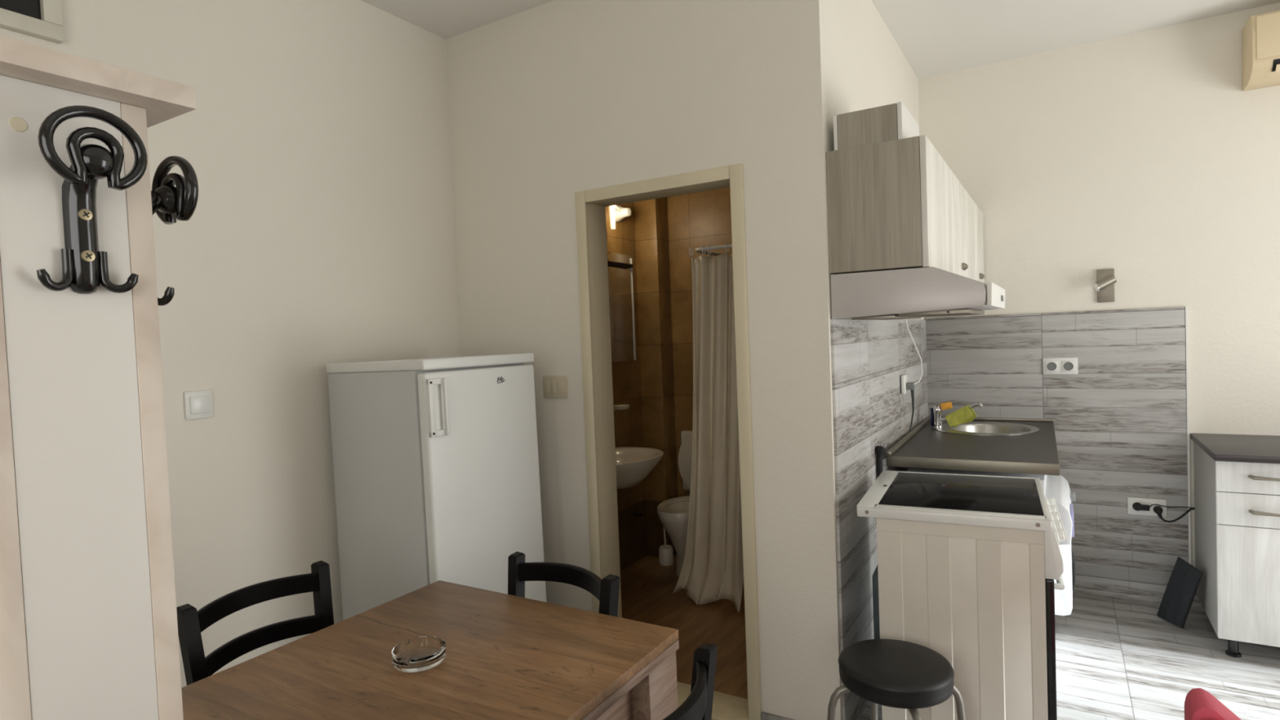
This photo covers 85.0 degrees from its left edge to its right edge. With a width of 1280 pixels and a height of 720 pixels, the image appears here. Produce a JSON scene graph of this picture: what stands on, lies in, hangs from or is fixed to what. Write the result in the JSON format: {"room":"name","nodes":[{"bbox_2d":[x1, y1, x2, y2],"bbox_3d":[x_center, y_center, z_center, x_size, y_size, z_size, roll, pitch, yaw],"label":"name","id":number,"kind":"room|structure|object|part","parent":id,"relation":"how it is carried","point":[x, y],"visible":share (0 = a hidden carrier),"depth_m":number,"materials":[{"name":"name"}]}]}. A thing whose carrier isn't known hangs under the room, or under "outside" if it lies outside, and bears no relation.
{"room":"studio apartment","nodes":[
{"label":"studio apartment","id":0,"kind":"room"},
{"bbox_2d":[0,0,460,688],"bbox_3d":[-1.818,0.034,1.666,0.150,2.775,3.870,-1,2,31],"label":"wall","id":1,"kind":"structure","parent":0,"point":[320,231],"depth_m":2.44,"materials":[{"name":"paint"}]},
{"bbox_2d":[0,0,63,44],"bbox_3d":[-1.839,-1.059,1.494,0.030,0.429,0.960,-1,2,31],"label":"window","id":2,"kind":"structure","parent":1,"relation":"in","point":[39,19],"depth_m":1.86,"materials":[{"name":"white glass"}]},
{"bbox_3d":[-1.845,-1.059,1.498,0.010,0.345,0.876,-1,2,31],"label":"pane","id":3,"kind":"part","parent":2,"relation":"part of","materials":[{"name":"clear glass"}]},
{"bbox_2d":[183,390,213,420],"bbox_3d":[-1.393,0.141,2.207,0.014,0.088,0.082,-1,2,31],"label":"light switch","id":4,"kind":"object","parent":1,"relation":"attached to","point":[197,404],"visible":1,"depth_m":2.20,"materials":[{"name":"white plastic"}]},
{"bbox_2d":[605,202,647,570],"bbox_3d":[-0.344,-0.013,4.024,0.150,2.600,1.670,-1,2,31],"label":"wall","id":5,"kind":"structure","parent":0,"point":[626,375],"depth_m":4.33,"materials":[{"name":"brown tile"}]},
{"bbox_2d":[608,204,631,229],"bbox_3d":[-0.136,-0.867,4.161,0.097,0.200,0.240,-1,2,31],"label":"lamp","id":6,"kind":"object","parent":5,"relation":"attached to","point":[617,213],"visible":0.87,"depth_m":4.18,"materials":[{"name":"white plastic"}]},
{"bbox_3d":[-0.139,-0.906,4.142,0.022,0.056,0.177,-2,2,20],"label":"arm","id":7,"kind":"part","parent":6,"relation":"part of","materials":[{"name":"white plastic"}]},
{"bbox_2d":[607,252,635,362],"bbox_3d":[-0.239,-0.306,4.032,0.029,0.653,0.780,-1,2,31],"label":"mirror","id":8,"kind":"object","parent":5,"relation":"attached to","point":[620,283],"visible":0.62,"depth_m":4.25,"materials":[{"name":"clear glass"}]},
{"bbox_2d":[613,404,630,410],"bbox_3d":[-0.114,0.285,4.142,0.115,0.030,0.110,-1,2,31],"label":"soap dish","id":9,"kind":"object","parent":5,"relation":"attached to","point":[615,406],"visible":0.85,"depth_m":4.10,"materials":[{"name":"ceramic"}]},
{"bbox_2d":[633,511,641,516],"bbox_3d":[-0.013,0.962,4.349,0.046,0.028,0.028,-1,2,31],"label":"valve","id":10,"kind":"object","parent":5,"relation":"attached to","point":[635,513],"visible":1,"depth_m":4.34,"materials":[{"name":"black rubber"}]},
{"bbox_2d":[615,446,663,488],"bbox_3d":[-0.104,0.562,3.836,0.436,0.246,0.530,-1,2,31],"label":"washbasin","id":11,"kind":"object","parent":5,"relation":"attached to","point":[633,464],"visible":0.48,"depth_m":3.74,"materials":[{"name":"ceramic"}]},
{"bbox_2d":[445,0,842,719],"bbox_3d":[-0.063,-0.072,2.799,1.686,2.775,0.130,-1,2,31],"label":"wall","id":12,"kind":"structure","parent":0,"point":[550,102],"depth_m":2.55,"materials":[{"name":"paint"}]},
{"bbox_2d":[542,375,568,398],"bbox_3d":[-0.354,0.112,2.901,0.124,0.092,0.014,-1,2,31],"label":"switch plate","id":13,"kind":"object","parent":12,"relation":"attached to","point":[553,386],"visible":1,"depth_m":2.89,"materials":[{"name":"beige plastic"}]},
{"bbox_2d":[574,163,761,719],"bbox_3d":[0.116,0.315,2.692,0.719,1.995,0.195,-1,2,31],"label":"door frame","id":14,"kind":"structure","parent":12,"relation":"in","point":[590,204],"depth_m":2.78,"materials":[{"name":"beige wood"}]},
{"bbox_2d":[760,711,794,719],"bbox_3d":[0.555,1.280,2.419,0.281,0.052,0.012,-1,2,31],"label":"baseboard","id":15,"kind":"structure","parent":12,"relation":"attached to","point":[765,716],"depth_m":2.47,"materials":[{"name":"tile"}]},
{"bbox_2d":[830,319,928,719],"bbox_3d":[1.143,0.538,3.135,0.010,1.440,1.855,-1,2,31],"label":"backsplash","id":16,"kind":"structure","parent":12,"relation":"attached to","point":[869,357],"depth_m":2.62,"materials":[{"name":"tile"}]},
{"bbox_2d":[875,443,885,477],"bbox_3d":[0.980,0.802,2.814,0.044,0.944,0.040,-1,2,31],"label":"plug","id":17,"kind":"object","parent":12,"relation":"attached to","point":[880,450],"visible":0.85,"depth_m":2.79,"materials":[{"name":"black plastic"}]},
{"bbox_3d":[0.980,0.824,2.815,0.028,0.900,0.023,-1,2,31],"label":"cord","id":18,"kind":"part","parent":17,"relation":"part of","materials":[{"name":"black plastic"}]},
{"bbox_2d":[899,373,907,394],"bbox_3d":[1.241,0.113,3.281,0.020,0.088,0.084,-1,2,31],"label":"wall socket","id":19,"kind":"object","parent":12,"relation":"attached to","point":[904,378],"visible":0.99,"depth_m":3.25,"materials":[{"name":"white plastic"}]},
{"bbox_2d":[905,319,922,431],"bbox_3d":[1.297,0.071,3.296,0.133,0.538,0.041,-4,2,-34],"label":"power cord","id":20,"kind":"object","parent":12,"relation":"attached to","point":[909,385],"visible":0.98,"depth_m":3.28,"materials":[{"name":"grey plastic"}]},
{"bbox_3d":[1.283,0.237,3.290,0.031,0.206,0.029,-4,3,-42],"label":"grey cord","id":21,"kind":"part","parent":20,"relation":"part of","materials":[{"name":"white plastic"}]},
{"bbox_3d":[1.296,-0.041,3.289,0.134,0.315,0.032,-4,2,-39],"label":"white cord","id":22,"kind":"part","parent":20,"relation":"part of","materials":[{"name":"plastic"}]},
{"bbox_2d":[633,196,677,557],"bbox_3d":[0.103,-0.045,4.466,0.160,2.600,0.150,-1,2,31],"label":"wall","id":23,"kind":"structure","parent":0,"point":[651,218],"depth_m":4.41,"materials":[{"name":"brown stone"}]},
{"bbox_2d":[666,186,732,497],"bbox_3d":[0.768,-0.063,4.239,1.533,2.600,0.150,-1,2,31],"label":"wall","id":24,"kind":"structure","parent":0,"point":[698,220],"depth_m":4.42,"materials":[{"name":"brown tile"}]},
{"bbox_2d":[695,244,732,256],"bbox_3d":[0.804,-0.589,3.679,0.839,0.018,0.718,-1,2,31],"label":"curtain rod","id":25,"kind":"object","parent":24,"relation":"attached to","point":[728,246],"visible":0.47,"depth_m":3.55,"materials":[{"name":"white plastic"}]},
{"bbox_2d":[672,243,743,613],"bbox_3d":[0.364,0.343,3.580,0.471,1.852,0.123,-1,2,31],"label":"shower curtain","id":26,"kind":"object","parent":25,"relation":"hanging from","point":[713,568],"visible":0.91,"depth_m":3.56,"materials":[{"name":"fabric"}]},
{"bbox_2d":[360,0,1279,79],"bbox_3d":[0.657,-1.497,1.177,5.043,0.120,5.835,-1,2,31],"label":"ceiling","id":27,"kind":"structure","parent":0,"point":[934,37],"depth_m":3.15,"materials":[{"name":"paint"}]},
{"bbox_2d":[829,0,924,319],"bbox_3d":[1.098,-0.130,3.198,0.110,2.775,1.755,-1,2,31],"label":"wall","id":28,"kind":"structure","parent":0,"point":[869,69],"depth_m":2.82,"materials":[{"name":"paint"}]},
{"bbox_2d":[826,134,984,283],"bbox_3d":[1.238,-0.533,3.018,0.328,0.404,1.848,-1,2,31],"label":"upper cabinet","id":29,"kind":"object","parent":28,"relation":"attached to","point":[896,204],"visible":0.84,"depth_m":2.25,"materials":[{"name":"wood"}]},
{"bbox_2d":[833,101,919,150],"bbox_3d":[0.815,-0.760,2.390,0.216,0.121,0.317,-1,2,31],"label":"box","id":30,"kind":"object","parent":29,"relation":"on","point":[892,122],"visible":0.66,"depth_m":2.26,"materials":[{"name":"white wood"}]},
{"bbox_3d":[0.809,-0.759,2.395,0.202,0.119,0.315,-1,2,31],"label":"panel","id":31,"kind":"part","parent":30,"relation":"part of","materials":[{"name":"white wood"}]},
{"bbox_3d":[0.738,-0.752,2.264,0.186,0.119,0.016,-1,2,31],"label":"panel","id":32,"kind":"part","parent":30,"relation":"part of","materials":[{"name":"beige wood"}]},
{"bbox_3d":[0.901,-0.761,2.338,0.014,0.121,0.317,-1,2,31],"label":"panel","id":33,"kind":"part","parent":30,"relation":"part of","materials":[{"name":"white plastic"}]},
{"bbox_2d":[830,266,1004,319],"bbox_3d":[0.992,-0.225,2.446,0.482,0.152,0.585,-1,2,31],"label":"range hood","id":34,"kind":"object","parent":29,"relation":"attached to","point":[928,291],"visible":1,"depth_m":2.21,"materials":[{"name":"white metal"}]},
{"bbox_2d":[943,314,982,316],"bbox_3d":[1.214,-0.175,2.629,0.135,0.018,0.023,-1,2,31],"label":"lamp","id":35,"kind":"object","parent":34,"relation":"attached to","point":[979,314],"depth_m":2.62,"materials":[{"name":"white plastic"}]},
{"bbox_3d":[1.190,-0.211,2.327,0.014,0.072,0.581,-1,2,31],"label":"rail","id":36,"kind":"part","parent":34,"relation":"part of","materials":[{"name":"white plastic"}]},
{"bbox_3d":[1.032,-0.505,2.413,0.018,0.404,0.596,-1,2,31],"label":"door","id":37,"kind":"part","parent":29,"relation":"part of","materials":[{"name":"white wood"}]},
{"bbox_3d":[1.380,-0.538,2.989,0.018,0.404,0.747,-1,2,31],"label":"door","id":38,"kind":"part","parent":29,"relation":"part of","materials":[{"name":"white wood"}]},
{"bbox_3d":[1.352,-0.389,2.904,0.018,0.027,0.060,-1,2,31],"label":"handle","id":39,"kind":"part","parent":29,"relation":"part of","materials":[{"name":"metal"}]},
{"bbox_3d":[1.703,-0.568,3.525,0.018,0.404,0.499,-1,2,31],"label":"door","id":40,"kind":"part","parent":29,"relation":"part of","materials":[{"name":"white wood"}]},
{"bbox_3d":[1.729,-0.424,3.528,0.018,0.027,0.060,-1,2,31],"label":"handle","id":41,"kind":"part","parent":29,"relation":"part of","materials":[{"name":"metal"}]},
{"bbox_2d":[620,554,1279,719],"bbox_3d":[0.770,1.384,1.271,5.043,0.100,5.835,-1,2,31],"label":"floor","id":42,"kind":"structure","parent":0,"point":[1116,659],"depth_m":2.93,"materials":[{"name":"tile"}]},
{"bbox_2d":[0,35,198,719],"bbox_3d":[-0.655,0.565,0.646,0.272,1.688,0.476,-1,2,31],"label":"coat rack","id":43,"kind":"object","parent":42,"relation":"on","point":[89,625],"visible":1,"depth_m":0.68,"materials":[{"name":"laminate"}]},
{"bbox_3d":[-0.519,-0.188,0.663,0.031,0.033,0.033,-1,2,31],"label":"knob","id":44,"kind":"part","parent":43,"relation":"part of","materials":[{"name":"black paint"}]},
{"bbox_2d":[0,35,196,128],"bbox_3d":[-0.700,-0.266,0.615,0.255,0.023,0.456,-1,2,31],"label":"shelf","id":45,"kind":"object","parent":43,"relation":"attached to","point":[27,68],"depth_m":0.67,"materials":[{"name":"laminate"}]},
{"bbox_3d":[-0.533,-0.181,0.791,0.033,0.033,0.031,-1,2,31],"label":"knob","id":46,"kind":"part","parent":43,"relation":"part of","materials":[{"name":"black paint"}]},
{"bbox_2d":[176,560,333,685],"bbox_3d":[-0.814,0.971,1.697,0.430,0.823,0.377,-1,2,31],"label":"dining chair","id":47,"kind":"object","parent":42,"relation":"on","point":[191,623],"visible":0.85,"depth_m":1.77,"materials":[{"name":"black wood"}]},
{"bbox_3d":[-1.025,0.981,1.637,0.083,0.823,0.055,-1,2,31],"label":"post","id":48,"kind":"part","parent":47,"relation":"part of","materials":[{"name":"black wood"}]},
{"bbox_3d":[-0.981,0.608,1.777,0.074,0.054,0.320,-1,2,31],"label":"rail","id":49,"kind":"part","parent":47,"relation":"part of","materials":[{"name":"black wood"}]},
{"bbox_3d":[-0.966,0.717,1.774,0.069,0.051,0.310,-1,2,31],"label":"rail","id":50,"kind":"part","parent":47,"relation":"part of","materials":[{"name":"black wood"}]},
{"bbox_3d":[-0.859,0.966,1.912,0.083,0.823,0.055,-1,2,31],"label":"post","id":51,"kind":"part","parent":47,"relation":"part of","materials":[{"name":"black wood"}]},
{"bbox_2d":[181,580,679,719],"bbox_3d":[-0.421,1.000,1.434,0.754,0.750,0.773,-1,2,31],"label":"dining table","id":52,"kind":"object","parent":42,"relation":"on","point":[508,656],"visible":0.9,"depth_m":1.43,"materials":[{"name":"brown wood"}]},
{"bbox_2d":[391,635,445,672],"bbox_3d":[-0.458,0.610,1.447,0.107,0.032,0.107,-2,2,3],"label":"ashtray","id":53,"kind":"object","parent":52,"relation":"on","point":[420,654],"visible":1,"depth_m":1.45,"materials":[{"name":"clear glass"}]},
{"bbox_3d":[0.042,1.003,1.532,0.050,0.703,0.120,-1,2,31],"label":"leg","id":54,"kind":"part","parent":52,"relation":"part of","materials":[{"name":"brown wood"}]},
{"bbox_2d":[325,352,546,620],"bbox_3d":[-0.733,0.667,2.631,0.568,1.352,0.530,-2,2,34],"label":"refrigerator","id":55,"kind":"object","parent":42,"relation":"on","point":[436,460],"visible":0.77,"depth_m":2.43,"materials":[{"name":"white metal"}]},
{"bbox_3d":[-0.778,0.011,2.622,0.542,0.036,0.530,-2,2,34],"label":"panel","id":56,"kind":"part","parent":55,"relation":"part of","materials":[{"name":"white plastic"}]},
{"bbox_3d":[-0.660,0.155,2.280,0.027,0.190,0.066,-2,2,34],"label":"handle","id":57,"kind":"part","parent":55,"relation":"part of","materials":[{"name":"white plastic"}]},
{"bbox_3d":[-0.537,0.640,2.499,0.044,1.223,0.524,-2,2,34],"label":"door","id":58,"kind":"part","parent":55,"relation":"part of","materials":[{"name":"white metal"}]},
{"bbox_2d":[507,551,619,617],"bbox_3d":[-0.290,0.950,1.707,0.377,0.823,0.430,-1,2,39],"label":"dining chair","id":59,"kind":"object","parent":42,"relation":"on","point":[606,590],"visible":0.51,"depth_m":1.86,"materials":[{"name":"black wood"}]},
{"bbox_3d":[-0.321,0.944,1.924,0.055,0.823,0.083,-1,2,39],"label":"post","id":60,"kind":"part","parent":59,"relation":"part of","materials":[{"name":"black wood"}]},
{"bbox_3d":[-0.193,0.575,1.833,0.320,0.054,0.074,-1,2,39],"label":"rail","id":61,"kind":"part","parent":59,"relation":"part of","materials":[{"name":"black wood"}]},
{"bbox_3d":[-0.071,0.941,1.722,0.055,0.823,0.083,-1,2,39],"label":"post","id":62,"kind":"part","parent":59,"relation":"part of","materials":[{"name":"black wood"}]},
{"bbox_2d":[658,525,674,565],"bbox_3d":[0.157,1.079,4.315,0.096,0.360,0.096,-1,2,31],"label":"toilet brush","id":63,"kind":"object","parent":42,"relation":"on","point":[666,557],"visible":0.94,"depth_m":4.29,"materials":[{"name":"plastic"}]},
{"bbox_3d":[0.157,1.070,4.315,0.040,0.341,0.038,-1,2,31],"label":"handle","id":64,"kind":"part","parent":63,"relation":"part of","materials":[{"name":"plastic"}]},
{"bbox_2d":[656,430,692,577],"bbox_3d":[0.306,0.841,4.144,0.384,0.835,0.573,-1,2,31],"label":"toilet","id":65,"kind":"object","parent":42,"relation":"on","point":[673,513],"visible":0.43,"depth_m":4.09,"materials":[{"name":"ceramic"}]},
{"bbox_3d":[0.277,0.853,4.095,0.336,0.015,0.459,-1,2,31],"label":"seat","id":66,"kind":"part","parent":65,"relation":"part of","materials":[{"name":"ceramic"}]},
{"bbox_3d":[0.285,1.061,4.102,0.330,0.400,0.450,-1,2,31],"label":"bowl","id":67,"kind":"part","parent":65,"relation":"part of","materials":[{"name":"ceramic"}]},
{"bbox_3d":[0.408,0.627,4.319,0.384,0.426,0.060,-1,2,31],"label":"lid","id":68,"kind":"part","parent":65,"relation":"part of","materials":[{"name":"ceramic"}]},
{"bbox_2d":[662,643,717,719],"bbox_3d":[-0.085,0.957,1.257,0.430,0.823,0.377,-1,2,31],"label":"dining chair","id":69,"kind":"object","parent":42,"relation":"on","point":[698,705],"visible":1,"depth_m":1.26,"materials":[{"name":"black wood"}]},
{"bbox_3d":[0.053,0.587,1.153,0.074,0.054,0.320,-1,2,31],"label":"rail","id":70,"kind":"part","parent":69,"relation":"part of","materials":[{"name":"black wood"}]},
{"bbox_3d":[0.126,0.946,1.317,0.083,0.823,0.055,-1,2,31],"label":"post","id":71,"kind":"part","parent":69,"relation":"part of","materials":[{"name":"black wood"}]},
{"bbox_2d":[826,639,965,719],"bbox_3d":[0.717,1.072,1.948,0.390,0.478,0.390,-3,2,-32],"label":"bar stool","id":72,"kind":"object","parent":42,"relation":"on","point":[889,673],"visible":1,"depth_m":1.89,"materials":[{"name":"black leather"}]},
{"bbox_3d":[0.581,1.108,1.950,0.155,0.416,0.021,-2,2,0],"label":"leg","id":73,"kind":"part","parent":72,"relation":"part of","materials":[{"name":"silver metal"}]},
{"bbox_3d":[0.718,1.098,2.087,0.021,0.416,0.155,-2,2,0],"label":"leg","id":74,"kind":"part","parent":72,"relation":"part of","materials":[{"name":"silver metal"}]},
{"bbox_3d":[0.718,1.107,1.812,0.021,0.416,0.155,-2,2,0],"label":"leg","id":75,"kind":"part","parent":72,"relation":"part of","materials":[{"name":"silver metal"}]},
{"bbox_3d":[0.856,1.097,1.949,0.155,0.416,0.021,-2,2,0],"label":"leg","id":76,"kind":"part","parent":72,"relation":"part of","materials":[{"name":"silver metal"}]},
{"bbox_2d":[857,470,1067,719],"bbox_3d":[1.067,0.858,2.298,0.565,0.862,0.578,-1,2,27],"label":"stove","id":77,"kind":"object","parent":42,"relation":"on","point":[968,566],"visible":0.94,"depth_m":2.04,"materials":[{"name":"white metal"}]},
{"bbox_3d":[1.032,0.448,2.296,0.520,0.036,0.576,-1,2,27],"label":"hob frame","id":78,"kind":"part","parent":77,"relation":"part of","materials":[{"name":"white metal"}]},
{"bbox_2d":[878,471,1044,515],"bbox_3d":[1.054,0.433,2.294,0.450,0.004,0.531,-1,2,27],"label":"cooktop","id":79,"kind":"object","parent":77,"relation":"in","point":[986,494],"depth_m":2.26,"materials":[{"name":"black glass"}]},
{"bbox_3d":[0.938,0.855,2.050,0.445,0.753,0.003,-1,2,27],"label":"panel","id":80,"kind":"part","parent":77,"relation":"part of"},
{"bbox_3d":[1.380,0.483,2.346,0.035,0.044,0.042,-1,2,27],"label":"knob","id":81,"kind":"part","parent":77,"relation":"part of","materials":[{"name":"white plastic"}]},
{"bbox_3d":[1.274,0.861,2.195,0.021,0.526,0.564,-1,2,27],"label":"oven door","id":82,"kind":"part","parent":77,"relation":"part of","materials":[{"name":"black glass"}]},
{"bbox_3d":[1.335,0.488,2.257,0.035,0.044,0.042,-1,2,27],"label":"knob","id":83,"kind":"part","parent":77,"relation":"part of","materials":[{"name":"white plastic"}]},
{"bbox_3d":[1.270,0.512,2.179,0.045,0.164,0.568,-1,2,27],"label":"control panel","id":84,"kind":"part","parent":77,"relation":"part of","materials":[{"name":"white ceramic"}]},
{"bbox_3d":[1.290,0.493,2.168,0.035,0.044,0.042,-1,2,27],"label":"knob","id":85,"kind":"part","parent":77,"relation":"part of","materials":[{"name":"white plastic"}]},
{"bbox_3d":[1.244,0.497,2.079,0.035,0.044,0.042,-1,2,27],"label":"knob","id":86,"kind":"part","parent":77,"relation":"part of","materials":[{"name":"white plastic"}]},
{"bbox_3d":[1.288,0.639,2.176,0.031,0.018,0.417,-1,2,27],"label":"handle","id":87,"kind":"part","parent":77,"relation":"part of","materials":[{"name":"white plastic"}]},
{"bbox_3d":[1.199,0.502,1.990,0.035,0.044,0.042,-1,2,27],"label":"knob","id":88,"kind":"part","parent":77,"relation":"part of","materials":[{"name":"white plastic"}]},
{"bbox_2d":[906,467,1075,615],"bbox_3d":[1.536,0.847,3.026,0.610,0.800,0.580,-1,2,31],"label":"washing machine","id":89,"kind":"object","parent":42,"relation":"on","point":[1057,487],"visible":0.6,"depth_m":2.77,"materials":[{"name":"white metal"}]},
{"bbox_3d":[1.744,0.868,2.902,0.086,0.370,0.370,-1,2,31],"label":"porthole door","id":90,"kind":"part","parent":89,"relation":"part of","materials":[{"name":"white plastic"}]},
{"bbox_3d":[1.678,0.621,2.712,0.010,0.090,0.170,-1,2,31],"label":"detergent drawer","id":91,"kind":"part","parent":89,"relation":"part of","materials":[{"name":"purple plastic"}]},
{"bbox_3d":[1.841,0.581,2.968,0.018,0.044,0.044,-1,2,31],"label":"knob","id":92,"kind":"part","parent":89,"relation":"part of","materials":[{"name":"grey plastic"}]},
{"bbox_3d":[1.777,0.867,2.882,0.036,0.242,0.242,-1,2,31],"label":"porthole glass","id":93,"kind":"part","parent":89,"relation":"part of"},
{"bbox_2d":[1156,556,1203,628],"bbox_3d":[2.448,1.061,3.153,0.099,0.284,0.220,-2,2,9],"label":"flat panel","id":94,"kind":"object","parent":42,"relation":"on","point":[1184,580],"visible":1,"depth_m":3.16,"materials":[{"name":"black plastic"}]},
{"bbox_2d":[1184,688,1241,719],"bbox_3d":[0.983,0.936,0.723,0.587,0.815,0.600,-1,2,31],"label":"armchair","id":95,"kind":"object","parent":42,"relation":"on","point":[1199,704],"visible":1,"depth_m":1.07,"materials":[{"name":"red fabric"}]},
{"bbox_2d":[1193,441,1279,657],"bbox_3d":[2.824,0.794,2.862,0.793,0.816,0.593,-1,2,31],"label":"base cabinet","id":96,"kind":"object","parent":42,"relation":"on","point":[1237,504],"visible":0.93,"depth_m":2.80,"materials":[{"name":"white wood"}]},
{"bbox_3d":[2.446,1.174,2.879,0.052,0.084,0.052,-1,2,31],"label":"leg","id":97,"kind":"part","parent":96,"relation":"part of","materials":[{"name":"black paint"}]},
{"bbox_2d":[1190,433,1279,463],"bbox_3d":[2.825,0.370,2.847,0.842,0.028,0.619,-1,2,31],"label":"countertop","id":98,"kind":"structure","parent":96,"relation":"on","point":[1265,449],"depth_m":2.93,"materials":[{"name":"grey laminate"}]},
{"bbox_3d":[2.682,0.593,2.634,0.793,0.131,0.018,-1,2,31],"label":"drawer","id":99,"kind":"part","parent":96,"relation":"part of","materials":[{"name":"white wood"}]},
{"bbox_3d":[2.677,0.462,2.630,0.793,0.124,0.018,-1,2,31],"label":"drawer","id":100,"kind":"part","parent":96,"relation":"part of","materials":[{"name":"white wood"}]},
{"bbox_3d":[2.524,0.898,2.746,0.396,0.468,0.018,-1,2,31],"label":"door","id":101,"kind":"part","parent":96,"relation":"part of","materials":[{"name":"white wood"}]},
{"bbox_3d":[2.542,0.462,2.684,0.308,0.017,0.031,-1,2,31],"label":"handle","id":102,"kind":"part","parent":96,"relation":"part of","materials":[{"name":"metal"}]},
{"bbox_3d":[2.548,0.601,2.688,0.308,0.017,0.031,-1,2,31],"label":"handle","id":103,"kind":"part","parent":96,"relation":"part of","materials":[{"name":"metal"}]},
{"bbox_2d":[918,2,1279,567],"bbox_3d":[2.854,-0.201,3.248,3.067,2.775,0.150,-1,2,31],"label":"wall","id":104,"kind":"structure","parent":0,"point":[1144,156],"depth_m":3.37,"materials":[{"name":"paint"}]},
{"bbox_2d":[924,306,1188,585],"bbox_3d":[2.116,0.430,3.634,1.162,1.348,0.012,-1,2,31],"label":"backsplash","id":105,"kind":"structure","parent":104,"relation":"attached to","point":[1120,423],"depth_m":3.51,"materials":[{"name":"tile"}]},
{"bbox_2d":[1042,357,1078,374],"bbox_3d":[2.151,0.031,3.574,0.153,0.085,0.016,-1,2,31],"label":"double socket","id":106,"kind":"object","parent":104,"relation":"attached to","point":[1052,366],"visible":1,"depth_m":3.57,"materials":[{"name":"white plastic"}]},
{"bbox_2d":[1093,268,1116,302],"bbox_3d":[2.286,-0.367,3.436,0.098,0.164,0.097,-1,2,31],"label":"wall spotlight","id":107,"kind":"object","parent":104,"relation":"attached to","point":[1104,285],"visible":1,"depth_m":3.45,"materials":[{"name":"metal"}]},
{"bbox_2d":[1072,573,1204,610],"bbox_3d":[2.256,1.152,3.586,1.407,0.098,0.018,-1,2,31],"label":"trim","id":108,"kind":"structure","parent":104,"relation":"attached to","point":[1122,589],"depth_m":3.48,"materials":[{"name":"tile"}]},
{"bbox_2d":[1127,497,1166,516],"bbox_3d":[2.480,0.719,3.416,0.154,0.084,0.014,-1,2,31],"label":"double socket","id":109,"kind":"object","parent":104,"relation":"attached to","point":[1131,500],"visible":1,"depth_m":3.41,"materials":[{"name":"white plastic"}]},
{"bbox_2d":[1132,502,1194,511],"bbox_3d":[2.505,0.714,3.343,0.042,0.048,0.248,-4,2,-39],"label":"plug","id":110,"kind":"object","parent":109,"relation":"attached to","point":[1137,506],"visible":1,"depth_m":3.40,"materials":[{"name":"black plastic"}]},
{"bbox_3d":[2.533,0.704,3.322,0.035,0.028,0.187,-3,2,-30],"label":"cord","id":111,"kind":"part","parent":110,"relation":"part of","materials":[{"name":"black rubber"}]},
{"bbox_2d":[1153,506,1195,522],"bbox_3d":[2.546,0.734,3.328,0.040,0.093,0.165,-4,3,-43],"label":"plug","id":112,"kind":"object","parent":109,"relation":"attached to","point":[1157,509],"visible":1,"depth_m":3.35,"materials":[{"name":"black plastic"}]},
{"bbox_2d":[1185,306,1191,564],"bbox_3d":[2.616,0.420,3.331,0.008,1.348,0.014,-1,2,31],"label":"trim","id":113,"kind":"structure","parent":104,"relation":"attached to","point":[1186,308],"depth_m":3.32,"materials":[{"name":"white plastic"}]},
{"bbox_2d":[1241,9,1279,91],"bbox_3d":[3.019,-1.361,2.872,0.800,0.280,0.210,-1,2,31],"label":"air conditioner","id":114,"kind":"object","parent":104,"relation":"attached to","point":[1260,34],"visible":1,"depth_m":2.99,"materials":[{"name":"plastic"}]},
{"bbox_3d":[2.966,-1.382,2.783,0.775,0.181,0.006,-1,2,31],"label":"panel","id":115,"kind":"part","parent":114,"relation":"part of","materials":[{"name":"plastic"}]},
{"bbox_3d":[1.754,0.800,3.544,0.569,0.842,0.510,-1,2,31],"label":"cabinet","id":116,"kind":"object","parent":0,"visible":0},
{"bbox_2d":[886,415,1059,475],"bbox_3d":[1.569,0.366,3.222,0.603,0.059,1.248,-1,2,30],"label":"countertop","id":117,"kind":"structure","parent":116,"relation":"on","point":[924,446],"depth_m":2.87,"materials":[{"name":"laminate"}]},
{"bbox_2d":[929,400,982,426],"bbox_3d":[1.602,0.272,3.518,0.264,0.136,0.076,0,3,45],"label":"faucet","id":118,"kind":"object","parent":117,"relation":"on","point":[936,420],"visible":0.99,"depth_m":3.56,"materials":[{"name":"silver metal"}]},
{"bbox_3d":[1.502,0.292,3.594,0.008,0.092,0.040,-1,2,31],"label":"plate","id":119,"kind":"part","parent":118,"relation":"part of","materials":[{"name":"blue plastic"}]},
{"bbox_3d":[1.564,0.224,3.569,0.094,0.041,0.019,-2,2,13],"label":"lever","id":120,"kind":"part","parent":118,"relation":"part of","materials":[{"name":"silver metal"}]},
{"bbox_2d":[940,401,952,409],"bbox_3d":[1.556,0.233,3.543,0.056,0.042,0.018,-2,2,21],"label":"sponge","id":121,"kind":"object","parent":118,"relation":"on","point":[944,406],"visible":1,"depth_m":3.54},
{"bbox_2d":[945,404,977,428],"bbox_3d":[1.601,0.283,3.488,0.049,0.125,0.146,-4,2,-41],"label":"cleaning cloth","id":122,"kind":"object","parent":118,"relation":"hanging from","point":[964,415],"visible":1,"depth_m":3.47,"materials":[{"name":"green fabric"}]},
{"bbox_3d":[1.602,0.265,3.488,0.022,0.114,0.221,-4,2,-41],"label":"spout","id":123,"kind":"part","parent":118,"relation":"part of","materials":[{"name":"silver metal"}]},
{"bbox_2d":[931,422,1039,435],"bbox_3d":[1.714,0.414,3.475,0.480,0.156,0.480,-1,2,30],"label":"sink","id":124,"kind":"object","parent":117,"relation":"in","point":[971,428],"visible":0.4,"depth_m":3.57,"materials":[{"name":"metal"}]}
]}

